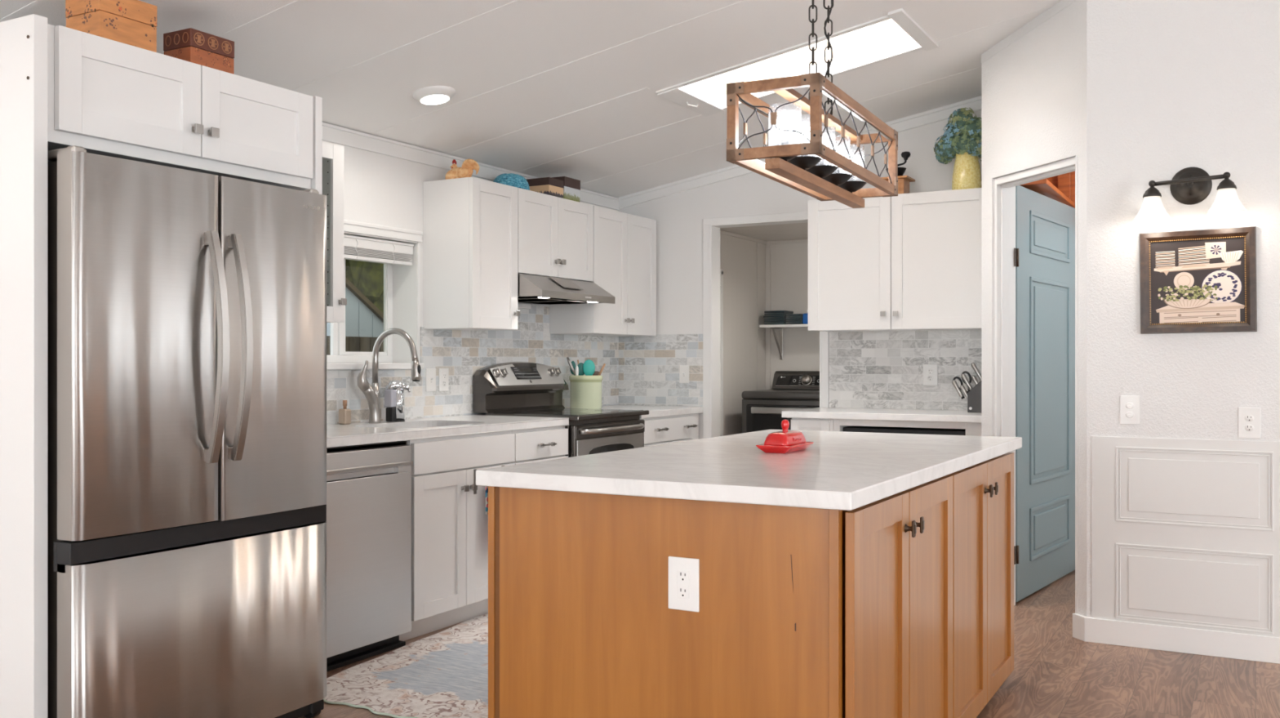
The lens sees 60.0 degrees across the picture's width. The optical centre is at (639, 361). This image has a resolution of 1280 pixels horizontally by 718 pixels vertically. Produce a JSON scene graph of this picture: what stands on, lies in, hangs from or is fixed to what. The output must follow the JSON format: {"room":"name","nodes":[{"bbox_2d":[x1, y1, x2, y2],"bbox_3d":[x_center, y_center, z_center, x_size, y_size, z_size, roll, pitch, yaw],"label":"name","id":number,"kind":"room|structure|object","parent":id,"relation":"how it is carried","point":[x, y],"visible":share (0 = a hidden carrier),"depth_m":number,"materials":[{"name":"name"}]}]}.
{"room":"kitchen","nodes":[
{"label":"kitchen","id":0,"kind":"room"},
{"bbox_2d":[322,140,617,422],"bbox_3d":[-2.351,0.040,3.707,0.190,2.330,12.400,0,0,29],"label":"wall","id":1,"kind":"structure","parent":0,"point":[380,188],"depth_m":5.58,"materials":[{"name":"white paint"}]},
{"bbox_2d":[48,23,313,190],"bbox_3d":[-1.747,-0.764,3.648,0.913,0.322,0.990,0,0,29],"label":"upper cabinet","id":2,"kind":"object","parent":1,"relation":"attached to","point":[107,97],"visible":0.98,"depth_m":3.37,"materials":[{"name":"white paint"}]},
{"bbox_2d":[65,0,156,52],"bbox_3d":[-1.680,-1.037,3.530,0.171,0.220,0.206,0,0,29],"label":"box","id":3,"kind":"object","parent":2,"relation":"on","point":[131,22],"visible":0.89,"depth_m":3.47,"materials":[{"name":"brown wood"}]},
{"bbox_2d":[163,27,234,74],"bbox_3d":[-1.510,-1.019,3.802,0.140,0.184,0.184,0,0,29],"label":"box","id":4,"kind":"object","parent":2,"relation":"on","point":[191,45],"visible":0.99,"depth_m":3.74,"materials":[{"name":"brown wood"}]},
{"bbox_2d":[311,95,322,194],"bbox_3d":[-1.512,0.138,4.104,0.883,2.134,0.032,0,0,29],"label":"end panel","id":5,"kind":"object","parent":2,"relation":"attached to","point":[317,181],"visible":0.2,"depth_m":3.88,"materials":[{"name":"white paint"}]},
{"bbox_2d":[322,141,346,322],"bbox_3d":[-1.572,-0.549,4.557,0.346,0.760,0.692,0,0,29],"label":"upper cabinet","id":6,"kind":"object","parent":1,"relation":"attached to","point":[333,155],"visible":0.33,"depth_m":4.76,"materials":[{"name":"white paint"}]},
{"bbox_2d":[326,258,392,362],"bbox_3d":[-1.494,-0.300,5.413,0.036,0.613,0.815,0,0,29],"label":"window","id":7,"kind":"structure","parent":1,"relation":"in","point":[338,353],"depth_m":5.61,"materials":[{"name":"white paint"}]},
{"bbox_2d":[326,362,424,369],"bbox_3d":[-1.403,0.022,5.357,0.205,0.031,0.865,0,0,29],"label":"trim","id":8,"kind":"structure","parent":1,"relation":"attached to","point":[388,365],"depth_m":5.33,"materials":[{"name":"white paint"}]},
{"bbox_2d":[344,234,413,266],"bbox_3d":[-1.370,-0.546,5.344,0.056,0.110,0.785,0,0,29],"label":"window blind","id":9,"kind":"object","parent":1,"relation":"attached to","point":[356,247],"visible":0.66,"depth_m":5.45,"materials":[{"name":"white plastic"}]},
{"bbox_2d":[344,219,422,362],"bbox_3d":[-1.334,-0.332,5.321,0.022,0.675,0.870,0,0,29],"label":"trim","id":10,"kind":"structure","parent":1,"relation":"attached to","point":[352,226],"depth_m":5.54,"materials":[{"name":"white paint"}]},
{"bbox_2d":[422,177,519,330],"bbox_3d":[-0.873,-0.549,5.814,0.346,0.760,0.393,0,0,29],"label":"upper cabinet","id":11,"kind":"object","parent":1,"relation":"attached to","point":[470,224],"visible":1,"depth_m":5.68,"materials":[{"name":"white paint"}]},
{"bbox_2d":[444,158,479,179],"bbox_3d":[-0.905,-0.978,5.687,0.196,0.134,0.094,0,0,29],"label":"rooster figurine","id":12,"kind":"object","parent":11,"relation":"on","point":[468,165],"visible":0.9,"depth_m":5.67,"materials":[{"name":"orange ceramic"}]},
{"bbox_2d":[326,302,618,424],"bbox_3d":[-1.018,-0.025,5.902,0.007,0.631,3.592,0,0,29],"label":"tile backsplash","id":13,"kind":"structure","parent":1,"relation":"attached to","point":[464,353],"depth_m":6.05,"materials":[{"name":"tile"}]},
{"bbox_2d":[425,368,435,391],"bbox_3d":[-1.080,0.095,5.760,0.022,0.120,0.078,0,0,29],"label":"light switch","id":14,"kind":"object","parent":13,"relation":"attached to","point":[430,373],"visible":1,"depth_m":5.76,"materials":[{"name":"white plastic"}]},
{"bbox_2d":[438,368,448,391],"bbox_3d":[-1.035,0.095,5.855,0.009,0.120,0.078,0,0,29],"label":"electrical outlet","id":15,"kind":"object","parent":13,"relation":"attached to","point":[443,373],"visible":1,"depth_m":5.85,"materials":[{"name":"white plastic"}]},
{"bbox_2d":[517,187,593,281],"bbox_3d":[-0.590,-0.702,6.325,0.346,0.454,0.767,0,0,29],"label":"upper cabinet","id":16,"kind":"object","parent":1,"relation":"attached to","point":[555,234],"visible":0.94,"depth_m":6.22,"materials":[{"name":"white paint"}]},
{"bbox_2d":[493,173,529,190],"bbox_3d":[-0.716,-0.983,6.128,0.210,0.105,0.226,0,0,29],"label":"woven basket","id":17,"kind":"object","parent":16,"relation":"on","point":[517,180],"visible":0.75,"depth_m":6.05,"materials":[{"name":"blue wicker"}]},
{"bbox_2d":[525,177,564,198],"bbox_3d":[-0.549,-0.988,6.386,0.164,0.114,0.154,0,0,29],"label":"storage box","id":18,"kind":"object","parent":16,"relation":"on","point":[547,185],"visible":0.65,"depth_m":6.32,"materials":[{"name":"brown wood"}]},
{"bbox_2d":[551,176,580,201],"bbox_3d":[-0.449,-1.002,6.525,0.124,0.142,0.174,0,0,29],"label":"storage box","id":19,"kind":"object","parent":16,"relation":"on","point":[571,188],"visible":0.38,"depth_m":6.48,"materials":[{"name":"brown"}]},
{"bbox_2d":[517,272,615,304],"bbox_3d":[-0.531,-0.406,6.293,0.462,0.131,0.764,0,0,29],"label":"range hood","id":20,"kind":"object","parent":16,"relation":"attached to","point":[534,289],"visible":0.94,"depth_m":6.13,"materials":[{"name":"metal"}]},
{"bbox_2d":[549,205,656,336],"bbox_3d":[-0.204,-0.549,7.020,0.346,0.760,0.811,0,0,29],"label":"upper cabinet","id":21,"kind":"object","parent":1,"relation":"attached to","point":[624,244],"visible":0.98,"depth_m":6.88,"materials":[{"name":"white paint"}]},
{"bbox_2d":[322,95,981,209],"bbox_3d":[-1.569,-1.278,2.284,2.560,0.517,10.470,0,0,29],"label":"trim","id":22,"kind":"structure","parent":1,"relation":"attached to","point":[331,133],"depth_m":6.39,"materials":[{"name":"white paint"}]},
{"bbox_2d":[0,0,1060,197],"bbox_3d":[1.105,-1.485,0.816,9.060,0.840,10.700,0,0,29],"label":"ceiling","id":23,"kind":"structure","parent":0,"point":[309,41],"depth_m":4.89,"materials":[{"name":"white paint"}]},
{"bbox_2d":[412,85,455,105],"bbox_3d":[-0.917,-1.182,4.940,0.190,0.058,0.192,0,0,29],"label":"ceiling light","id":24,"kind":"object","parent":23,"relation":"attached to","point":[431,95],"visible":1,"depth_m":4.89,"materials":[{"name":"white plastic"}]},
{"bbox_2d":[420,94,448,104],"bbox_3d":[-0.913,-1.166,4.938,0.128,0.026,0.130,0,0,29],"label":"diffuser","id":25,"kind":"object","parent":24,"relation":"attached to","point":[424,99],"depth_m":4.92,"materials":[{"name":"white plastic"}]},
{"bbox_2d":[0,0,1052,185],"bbox_3d":[-0.775,-1.471,1.860,4.360,0.749,9.324,0,0,29],"label":"trim","id":26,"kind":"structure","parent":23,"relation":"attached to","point":[37,2],"depth_m":4.84,"materials":[{"name":"white paint"}]},
{"bbox_2d":[694,74,720,95],"bbox_3d":[0.759,-1.748,5.310,1.093,0.733,0.542,0,0,29],"label":"shaft","id":27,"kind":"object","parent":23,"relation":"in","point":[713,84],"visible":0.16,"depth_m":5.70,"materials":[{"name":"white paint"}]},
{"bbox_2d":[655,8,938,115],"bbox_3d":[0.744,-1.405,5.324,1.213,0.238,0.632,0,0,29],"label":"frame","id":28,"kind":"structure","parent":23,"relation":"attached to","point":[676,94],"depth_m":5.32,"materials":[{"name":"white paint"}]},
{"bbox_2d":[726,0,897,208],"bbox_3d":[0.568,-1.036,3.490,0.278,0.995,0.892,0,0,27],"label":"pendant light","id":29,"kind":"object","parent":23,"relation":"hanging from","point":[790,165],"visible":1,"depth_m":3.30,"materials":[{"name":"brown wood"}]},
{"bbox_2d":[720,18,909,95],"bbox_3d":[0.886,-1.738,5.538,1.093,0.713,0.020,0,0,29],"label":"skylight","id":30,"kind":"object","parent":23,"relation":"in","point":[887,31],"visible":0.38,"depth_m":5.52,"materials":[{"name":"white glass"}]},
{"bbox_2d":[720,233,765,435],"bbox_3d":[0.611,0.125,8.085,0.120,2.160,1.550,0,0,29],"label":"wall","id":31,"kind":"structure","parent":0,"point":[738,256],"depth_m":8.19,"materials":[{"name":"white paint"}]},
{"bbox_2d":[720,269,723,435],"bbox_3d":[0.464,0.275,7.646,0.048,1.860,0.580,0,0,29],"label":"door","id":32,"kind":"structure","parent":31,"relation":"in","point":[721,270],"depth_m":7.88,"materials":[{"name":"white paint"}]},
{"bbox_2d":[720,229,808,390],"bbox_3d":[1.337,0.136,7.618,1.599,2.139,1.419,0,0,29],"label":"trim","id":33,"kind":"structure","parent":31,"relation":"attached to","point":[767,244],"depth_m":8.59,"materials":[{"name":"white paint"}]},
{"bbox_2d":[720,222,808,240],"bbox_3d":[1.368,-0.965,7.665,1.850,0.060,1.550,0,0,29],"label":"ceiling","id":34,"kind":"structure","parent":0,"point":[793,231],"depth_m":7.98,"materials":[{"name":"white paint"}]},
{"bbox_2d":[298,569,1279,717],"bbox_3d":[1.500,1.235,1.569,9.100,0.060,12.400,0,0,29],"label":"floor","id":35,"kind":"structure","parent":0,"point":[1055,673],"depth_m":4.19,"materials":[{"name":"brown wood"}]},
{"bbox_2d":[0,13,48,717],"bbox_3d":[-2.004,0.138,3.197,0.902,2.134,0.044,0,0,29],"label":"end panel","id":36,"kind":"object","parent":35,"relation":"on","point":[24,40],"visible":1,"depth_m":2.99,"materials":[{"name":"white paint"}]},
{"bbox_2d":[48,145,326,717],"bbox_3d":[-1.637,0.312,3.550,1.012,1.785,0.938,0,0,29],"label":"refrigerator","id":37,"kind":"object","parent":35,"relation":"on","point":[187,308],"visible":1,"depth_m":3.23,"materials":[{"name":"grey metal"}]},
{"bbox_2d":[325,440,412,671],"bbox_3d":[-1.371,0.771,4.587,0.630,0.868,0.586,0,0,29],"label":"dishwasher","id":38,"kind":"object","parent":35,"relation":"on","point":[368,521],"visible":0.51,"depth_m":4.46,"materials":[{"name":"grey metal"}]},
{"bbox_2d":[326,440,407,452],"bbox_3d":[-1.386,0.726,4.600,0.590,0.778,0.578,0,0,29],"label":"tub","id":39,"kind":"object","parent":38,"relation":"in","point":[371,446],"depth_m":4.49,"materials":[{"name":"grey"}]},
{"bbox_2d":[323,613,488,717],"bbox_3d":[-0.375,1.200,4.665,1.226,0.008,2.107,0,0,29],"label":"area rug","id":40,"kind":"object","parent":35,"relation":"on","point":[444,673],"visible":0.27,"depth_m":4.17,"materials":[{"name":"white carpet"}]},
{"bbox_2d":[399,430,515,640],"bbox_3d":[-1.043,0.768,5.170,0.657,0.873,0.736,0,0,29],"label":"base cabinet","id":41,"kind":"object","parent":35,"relation":"on","point":[450,522],"visible":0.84,"depth_m":4.93,"materials":[{"name":"white paint"}]},
{"bbox_2d":[326,414,568,447],"bbox_3d":[-1.127,0.311,5.045,0.633,0.040,1.988,0,0,29],"label":"countertop","id":42,"kind":"structure","parent":41,"relation":"on","point":[358,433],"depth_m":5.09,"materials":[{"name":"white stone"}]},
{"bbox_2d":[338,400,351,424],"bbox_3d":[-1.371,0.235,5.153,0.044,0.112,0.044,0,0,29],"label":"pump bottle","id":43,"kind":"object","parent":42,"relation":"on","point":[344,414],"visible":1,"depth_m":5.14,"materials":[{"name":"beige plastic"}]},
{"bbox_2d":[356,327,421,422],"bbox_3d":[-1.171,0.066,5.169,0.304,0.450,0.139,0,0,29],"label":"faucet","id":44,"kind":"object","parent":42,"relation":"on","point":[371,393],"visible":1,"depth_m":5.21,"materials":[{"name":"silver metal"}]},
{"bbox_2d":[384,379,411,421],"bbox_3d":[-1.175,0.191,5.393,0.101,0.201,0.095,0,0,29],"label":"soap dispenser","id":45,"kind":"object","parent":42,"relation":"on","point":[394,391],"visible":1,"depth_m":5.38,"materials":[{"name":"silver metal"}]},
{"bbox_2d":[473,465,504,493],"bbox_3d":[-0.690,0.548,5.155,0.028,0.114,0.235,0,0,29],"label":"hook","id":46,"kind":"object","parent":41,"relation":"attached to","point":[474,469],"visible":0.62,"depth_m":5.06,"materials":[{"name":"silver metal"}]},
{"bbox_2d":[485,485,488,514],"bbox_3d":[-0.667,0.701,5.169,0.026,0.328,0.140,0,0,29],"label":"dish towel","id":47,"kind":"object","parent":46,"relation":"hanging from","point":[486,486],"visible":0.02,"depth_m":5.12,"materials":[{"name":"multicoloured fabric"}]},
{"bbox_2d":[511,425,568,464],"bbox_3d":[-0.746,0.768,5.700,0.662,0.873,0.472,0,0,29],"label":"base cabinet","id":48,"kind":"object","parent":35,"relation":"on","point":[538,444],"visible":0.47,"depth_m":5.54,"materials":[{"name":"white paint"}]},
{"bbox_2d":[473,361,648,457],"bbox_3d":[-0.415,0.588,6.230,0.709,1.175,0.766,0,0,29],"label":"range","id":49,"kind":"object","parent":35,"relation":"on","point":[517,388],"visible":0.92,"depth_m":6.15,"materials":[{"name":"grey metal"}]},
{"bbox_2d":[485,408,648,420],"bbox_3d":[-0.392,0.292,6.217,0.598,0.028,0.766,0,0,29],"label":"cooktop","id":50,"kind":"object","parent":49,"relation":"in","point":[574,414],"depth_m":6.12,"materials":[{"name":"grey"}]},
{"bbox_2d":[641,413,698,446],"bbox_3d":[-0.059,0.768,6.938,0.662,0.873,0.804,0,0,29],"label":"base cabinet","id":51,"kind":"object","parent":35,"relation":"on","point":[678,428],"visible":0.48,"depth_m":6.77,"materials":[{"name":"white paint"}]},
{"bbox_2d":[600,404,702,418],"bbox_3d":[-0.068,0.311,6.955,0.631,0.040,0.827,0,0,29],"label":"countertop","id":52,"kind":"structure","parent":51,"relation":"on","point":[654,411],"depth_m":6.93,"materials":[{"name":"white stone"}]},
{"bbox_2d":[568,374,602,408],"bbox_3d":[-0.332,0.188,6.818,0.206,0.207,0.206,0,0,29],"label":"utensil crock","id":53,"kind":"object","parent":52,"relation":"on","point":[585,391],"visible":0.83,"depth_m":6.73,"materials":[{"name":"green ceramic"}]},
{"bbox_2d":[577,359,584,375],"bbox_3d":[-0.363,0.125,6.829,0.056,0.273,0.045,0,0,-3],"label":"serving spoon","id":54,"kind":"object","parent":53,"relation":"in","point":[580,365],"visible":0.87,"depth_m":6.81,"materials":[{"name":"teal plastic"}]},
{"bbox_2d":[582,359,595,375],"bbox_3d":[-0.313,0.124,6.799,0.075,0.274,0.023,0,0,7],"label":"spoon","id":55,"kind":"object","parent":53,"relation":"in","point":[588,366],"visible":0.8,"depth_m":6.79,"materials":[{"name":"teal plastic"}]},
{"bbox_2d":[488,452,1013,717],"bbox_3d":[0.520,0.769,3.603,1.044,0.872,1.965,0,0,29],"label":"kitchen island","id":56,"kind":"object","parent":35,"relation":"on","point":[900,604],"visible":0.9,"depth_m":2.81,"materials":[{"name":"brown wood"}]},
{"bbox_2d":[668,555,699,612],"bbox_3d":[0.106,0.543,2.709,0.084,0.129,0.007,0,0,29],"label":"electrical outlet","id":57,"kind":"object","parent":56,"relation":"attached to","point":[683,572],"visible":1,"depth_m":2.71,"materials":[{"name":"white plastic"}]},
{"bbox_2d":[676,569,688,598],"bbox_3d":[0.105,0.543,2.707,0.033,0.066,0.002,0,0,29],"label":"receptacle","id":58,"kind":"object","parent":57,"relation":"attached to","point":[682,575],"depth_m":2.71,"materials":[{"name":"white plastic"}]},
{"bbox_2d":[475,429,1022,510],"bbox_3d":[0.515,0.311,3.623,1.043,0.041,2.065,0,0,29],"label":"island countertop","id":59,"kind":"structure","parent":56,"relation":"on","point":[842,470],"depth_m":3.00,"materials":[{"name":"white stone"}]},
{"bbox_2d":[755,419,813,453],"bbox_3d":[0.472,0.239,3.607,0.118,0.103,0.228,0,0,29],"label":"butter dish","id":60,"kind":"object","parent":59,"relation":"on","point":[786,441],"visible":1,"depth_m":3.54,"materials":[{"name":"red ceramic"}]},
{"bbox_2d":[741,370,819,432],"bbox_3d":[1.180,0.627,7.981,0.685,1.115,0.760,0,0,29],"label":"dryer","id":61,"kind":"object","parent":35,"relation":"on","point":[762,409],"visible":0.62,"depth_m":7.77,"materials":[{"name":"grey metal"}]},
{"bbox_2d":[791,417,981,435],"bbox_3d":[1.464,0.760,6.237,1.086,0.889,0.593,0,0,29],"label":"base cabinet","id":62,"kind":"object","parent":35,"relation":"on","point":[974,428],"visible":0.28,"depth_m":6.04,"materials":[{"name":"white paint"}]},
{"bbox_2d":[781,407,981,422],"bbox_3d":[1.440,0.297,6.238,1.132,0.036,0.616,0,0,29],"label":"countertop","id":63,"kind":"structure","parent":62,"relation":"on","point":[883,414],"depth_m":6.04,"materials":[{"name":"white stone"}]},
{"bbox_2d":[967,380,981,412],"bbox_3d":[1.889,0.180,6.127,0.135,0.199,0.112,0,0,29],"label":"knife block","id":64,"kind":"object","parent":63,"relation":"on","point":[974,395],"visible":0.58,"depth_m":6.09,"materials":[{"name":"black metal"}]},
{"bbox_2d":[951,379,964,399],"bbox_3d":[1.767,0.155,6.162,0.071,0.106,0.025,0,0,29],"label":"kitchen knife","id":65,"kind":"object","parent":64,"relation":"in","point":[953,382],"visible":1,"depth_m":6.15,"materials":[{"name":"silver metal"}]},
{"bbox_2d":[952,370,971,392],"bbox_3d":[1.795,0.116,6.181,0.099,0.128,0.038,0,0,29],"label":"scissors","id":66,"kind":"object","parent":64,"relation":"in","point":[964,371],"visible":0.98,"depth_m":6.17,"materials":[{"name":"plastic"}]},
{"bbox_2d":[960,373,973,390],"bbox_3d":[1.818,0.118,6.156,0.071,0.106,0.025,0,0,29],"label":"kitchen knife","id":67,"kind":"object","parent":64,"relation":"in","point":[964,377],"visible":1,"depth_m":6.15,"materials":[{"name":"silver metal"}]},
{"bbox_2d":[970,362,981,380],"bbox_3d":[1.877,0.067,6.152,0.083,0.128,0.024,0,0,29],"label":"kitchen knife","id":68,"kind":"object","parent":64,"relation":"in","point":[973,365],"visible":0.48,"depth_m":6.15,"materials":[{"name":"silver metal"}]},
{"bbox_2d":[843,425,965,435],"bbox_3d":[1.537,0.780,6.202,0.674,0.830,0.544,0,0,29],"label":"beverage cooler","id":69,"kind":"object","parent":62,"relation":"in","point":[855,428],"visible":0.09,"depth_m":6.00,"materials":[{"name":"black plastic"}]},
{"bbox_2d":[766,240,819,389],"bbox_3d":[1.767,0.125,8.261,1.730,2.160,0.120,0,0,29],"label":"wall","id":70,"kind":"structure","parent":0,"point":[788,261],"depth_m":8.52,"materials":[{"name":"white paint"}]},
{"bbox_2d":[759,324,808,359],"bbox_3d":[1.544,-0.146,8.169,1.330,0.263,0.253,0,0,29],"label":"shelf","id":71,"kind":"object","parent":70,"relation":"attached to","point":[780,326],"visible":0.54,"depth_m":8.43,"materials":[{"name":"white paint"}]},
{"bbox_2d":[764,322,786,324],"bbox_3d":[1.054,-0.287,8.445,0.159,0.017,0.190,0,0,29],"label":"folded towel","id":72,"kind":"object","parent":71,"relation":"on","point":[765,323],"visible":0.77,"depth_m":8.36,"materials":[{"name":"grey fabric"}]},
{"bbox_2d":[764,320,786,322],"bbox_3d":[1.056,-0.305,8.444,0.161,0.017,0.190,0,0,29],"label":"folded towel","id":73,"kind":"object","parent":72,"relation":"on","point":[765,321],"visible":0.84,"depth_m":8.36,"materials":[{"name":"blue fabric"}]},
{"bbox_2d":[764,317,786,319],"bbox_3d":[1.056,-0.323,8.444,0.161,0.017,0.190,0,0,29],"label":"folded towel","id":74,"kind":"object","parent":73,"relation":"on","point":[765,318],"visible":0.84,"depth_m":8.36,"materials":[{"name":"grey fabric"}]},
{"bbox_2d":[763,315,786,317],"bbox_3d":[1.051,-0.341,8.447,0.160,0.017,0.190,0,0,29],"label":"folded towel","id":75,"kind":"object","parent":74,"relation":"on","point":[764,316],"visible":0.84,"depth_m":8.36,"materials":[{"name":"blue fabric"}]},
{"bbox_2d":[764,312,788,315],"bbox_3d":[1.055,-0.358,8.444,0.156,0.017,0.190,0,0,29],"label":"folded towel","id":76,"kind":"object","parent":75,"relation":"on","point":[765,313],"visible":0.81,"depth_m":8.36,"materials":[{"name":"grey fabric"}]},
{"bbox_2d":[764,310,793,313],"bbox_3d":[1.057,-0.376,8.444,0.160,0.017,0.190,0,0,29],"label":"folded towel","id":77,"kind":"object","parent":76,"relation":"on","point":[768,311],"visible":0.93,"depth_m":8.37,"materials":[{"name":"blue fabric"}]},
{"bbox_2d":[617,109,981,439],"bbox_3d":[1.067,-0.189,6.877,2.710,2.787,0.120,0,0,29],"label":"wall","id":78,"kind":"structure","parent":0,"point":[679,216],"depth_m":7.16,"materials":[{"name":"white paint"}]},
{"bbox_2d":[618,333,702,406],"bbox_3d":[0.130,0.056,7.323,0.638,0.471,0.007,0,0,29],"label":"tile backsplash","id":79,"kind":"structure","parent":78,"relation":"attached to","point":[649,365],"depth_m":7.32,"materials":[{"name":"tile"}]},
{"bbox_2d":[679,364,688,382],"bbox_3d":[0.284,0.082,7.220,0.070,0.115,0.022,0,0,29],"label":"light switch","id":80,"kind":"object","parent":79,"relation":"attached to","point":[683,369],"visible":1,"depth_m":7.22,"materials":[{"name":"white plastic"}]},
{"bbox_2d":[702,211,828,438],"bbox_3d":[0.807,0.141,7.011,0.849,2.127,0.136,0,0,29],"label":"trim","id":81,"kind":"structure","parent":78,"relation":"attached to","point":[711,226],"depth_m":7.15,"materials":[{"name":"white paint"}]},
{"bbox_2d":[808,187,981,331],"bbox_3d":[1.524,-0.559,6.333,1.079,0.756,0.368,0,0,29],"label":"upper cabinet","id":82,"kind":"object","parent":78,"relation":"attached to","point":[909,261],"visible":0.82,"depth_m":6.20,"materials":[{"name":"white paint"}]},
{"bbox_2d":[881,151,915,193],"bbox_3d":[1.466,-1.065,6.346,0.179,0.255,0.176,0,0,29],"label":"coffee grinder","id":83,"kind":"object","parent":82,"relation":"on","point":[904,181],"visible":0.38,"depth_m":6.28,"materials":[{"name":"brown wood"}]},
{"bbox_2d":[951,151,981,189],"bbox_3d":[1.818,-1.081,6.156,0.160,0.289,0.177,0,0,-22],"label":"vase","id":84,"kind":"object","parent":82,"relation":"on","point":[966,174],"visible":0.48,"depth_m":6.10,"materials":[{"name":"yellow ceramic"}]},
{"bbox_2d":[933,107,981,164],"bbox_3d":[1.810,-1.203,6.165,0.346,0.413,0.226,0,0,29],"label":"hydrangea bouquet","id":85,"kind":"object","parent":84,"relation":"in","point":[963,134],"visible":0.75,"depth_m":6.11,"materials":[{"name":"blue plant"}]},
{"bbox_2d":[829,328,981,409],"bbox_3d":[1.621,0.046,6.495,1.072,0.467,0.007,0,0,29],"label":"tile backsplash","id":86,"kind":"structure","parent":78,"relation":"attached to","point":[868,369],"depth_m":6.54,"materials":[{"name":"white tile"}]},
{"bbox_2d":[923,364,937,385],"bbox_3d":[1.687,0.077,6.449,0.086,0.125,0.009,0,0,29],"label":"electrical outlet","id":87,"kind":"object","parent":86,"relation":"attached to","point":[930,371],"visible":1,"depth_m":6.45,"materials":[{"name":"white plastic"}]},
{"bbox_2d":[981,0,1086,616],"bbox_3d":[1.876,-0.224,5.185,0.120,2.858,0.796,0,0,-16],"label":"wall","id":88,"kind":"structure","parent":0,"point":[1033,90],"depth_m":5.13,"materials":[{"name":"white paint"}]},
{"bbox_2d":[981,0,1075,63],"bbox_3d":[1.806,-1.558,5.206,0.003,0.132,0.716,0,0,-16],"label":"trim","id":89,"kind":"structure","parent":88,"relation":"attached to","point":[1062,4],"depth_m":5.20,"materials":[{"name":"white paint"}]},
{"bbox_2d":[994,155,1077,613],"bbox_3d":[1.879,0.151,5.169,0.123,2.108,0.644,0,0,-16],"label":"trim","id":90,"kind":"structure","parent":88,"relation":"attached to","point":[1004,186],"depth_m":5.45,"materials":[{"name":"white paint"}]},
{"bbox_2d":[1013,185,1075,601],"bbox_3d":[2.177,0.157,5.944,0.046,2.073,1.160,0,0,36],"label":"door","id":91,"kind":"structure","parent":88,"relation":"in","point":[1044,251],"depth_m":5.84,"materials":[{"name":"blue paint"}]},
{"bbox_2d":[1072,613,1087,640],"bbox_3d":[1.911,1.153,4.817,0.016,0.104,0.081,0,0,-16],"label":"baseboard","id":92,"kind":"structure","parent":88,"relation":"attached to","point":[1078,620],"depth_m":4.81,"materials":[{"name":"white paint"}]},
{"bbox_2d":[1086,0,1279,636],"bbox_3d":[4.419,-0.330,3.465,5.638,3.070,0.132,0,0,29],"label":"wall","id":93,"kind":"structure","parent":0,"point":[1173,86],"depth_m":4.61,"materials":[{"name":"white paint"}]},
{"bbox_2d":[1120,395,1139,424],"bbox_3d":[2.073,0.205,4.695,0.078,0.122,0.016,0,0,29],"label":"electrical outlet","id":94,"kind":"object","parent":93,"relation":"attached to","point":[1129,404],"visible":1,"depth_m":4.70,"materials":[{"name":"white plastic"}]},
{"bbox_2d":[1084,617,1279,663],"bbox_3d":[2.486,1.153,4.467,1.300,0.104,0.016,0,0,29],"label":"baseboard","id":95,"kind":"structure","parent":93,"relation":"attached to","point":[1248,646],"depth_m":4.59,"materials":[{"name":"white paint"}]},
{"bbox_2d":[1133,166,1247,222],"bbox_3d":[2.233,-0.694,4.512,0.417,0.223,0.183,0,0,29],"label":"wall sconce","id":96,"kind":"object","parent":93,"relation":"attached to","point":[1190,185],"visible":1,"depth_m":4.53,"materials":[{"name":"brown metal"}]},
{"bbox_2d":[1139,226,1257,333],"bbox_3d":[2.293,-0.331,4.567,0.433,0.428,0.022,0,0,29],"label":"framed picture","id":97,"kind":"object","parent":93,"relation":"attached to","point":[1197,280],"visible":1,"depth_m":4.57,"materials":[{"name":"paper"}]},
{"bbox_2d":[1150,237,1244,323],"bbox_3d":[2.295,-0.331,4.572,0.348,0.343,0.003,0,0,29],"label":"painting","id":98,"kind":"object","parent":97,"relation":"attached to","point":[1193,280],"depth_m":4.57,"materials":[{"name":"multicoloured"}]},
{"bbox_2d":[1238,407,1260,438],"bbox_3d":[2.463,0.248,4.483,0.080,0.125,0.009,0,0,29],"label":"electrical outlet","id":99,"kind":"object","parent":93,"relation":"attached to","point":[1249,418],"visible":1,"depth_m":4.48,"materials":[{"name":"white plastic"}]},
{"bbox_3d":[2.937,-0.070,5.404,2.110,2.550,1.800,0,0,29],"label":"wall","id":100,"kind":"structure","parent":0,"visible":0},
{"bbox_2d":[1019,170,1075,208],"bbox_3d":[3.017,-1.040,5.673,1.993,0.490,1.049,0,0,29],"label":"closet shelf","id":101,"kind":"object","parent":100,"relation":"attached to","point":[1060,188],"visible":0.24,"depth_m":6.33,"materials":[{"name":"brown wood"}]},
{"label":"outside","id":102,"kind":"structure","parent":0,"visible":0},
{"bbox_3d":[-3.985,1.755,11.363,10.000,0.100,16.000,0,0,29],"label":"ground","id":103,"kind":"structure","parent":102,"visible":0},
{"bbox_2d":[326,276,383,337],"bbox_3d":[-3.725,-0.777,10.647,0.950,4.965,6.200,0,0,29],"label":"shed","id":104,"kind":"object","parent":103,"relation":"on","point":[363,317],"visible":0.02,"depth_m":11.31,"materials":[{"name":"grey"}]},
{"bbox_2d":[326,335,383,355],"bbox_3d":[-2.919,0.735,9.966,0.020,1.940,5.592,0,0,29],"label":"fence","id":105,"kind":"object","parent":103,"relation":"on","point":[357,344],"visible":0.06,"depth_m":10.44,"materials":[{"name":"brown wood"}]},
{"bbox_2d":[345,258,383,313],"bbox_3d":[-5.008,-1.907,15.454,4.414,7.225,8.687,0,0,29],"label":"tree","id":106,"kind":"object","parent":103,"relation":"on","point":[367,277],"visible":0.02,"depth_m":15.40,"materials":[{"name":"green plant"}]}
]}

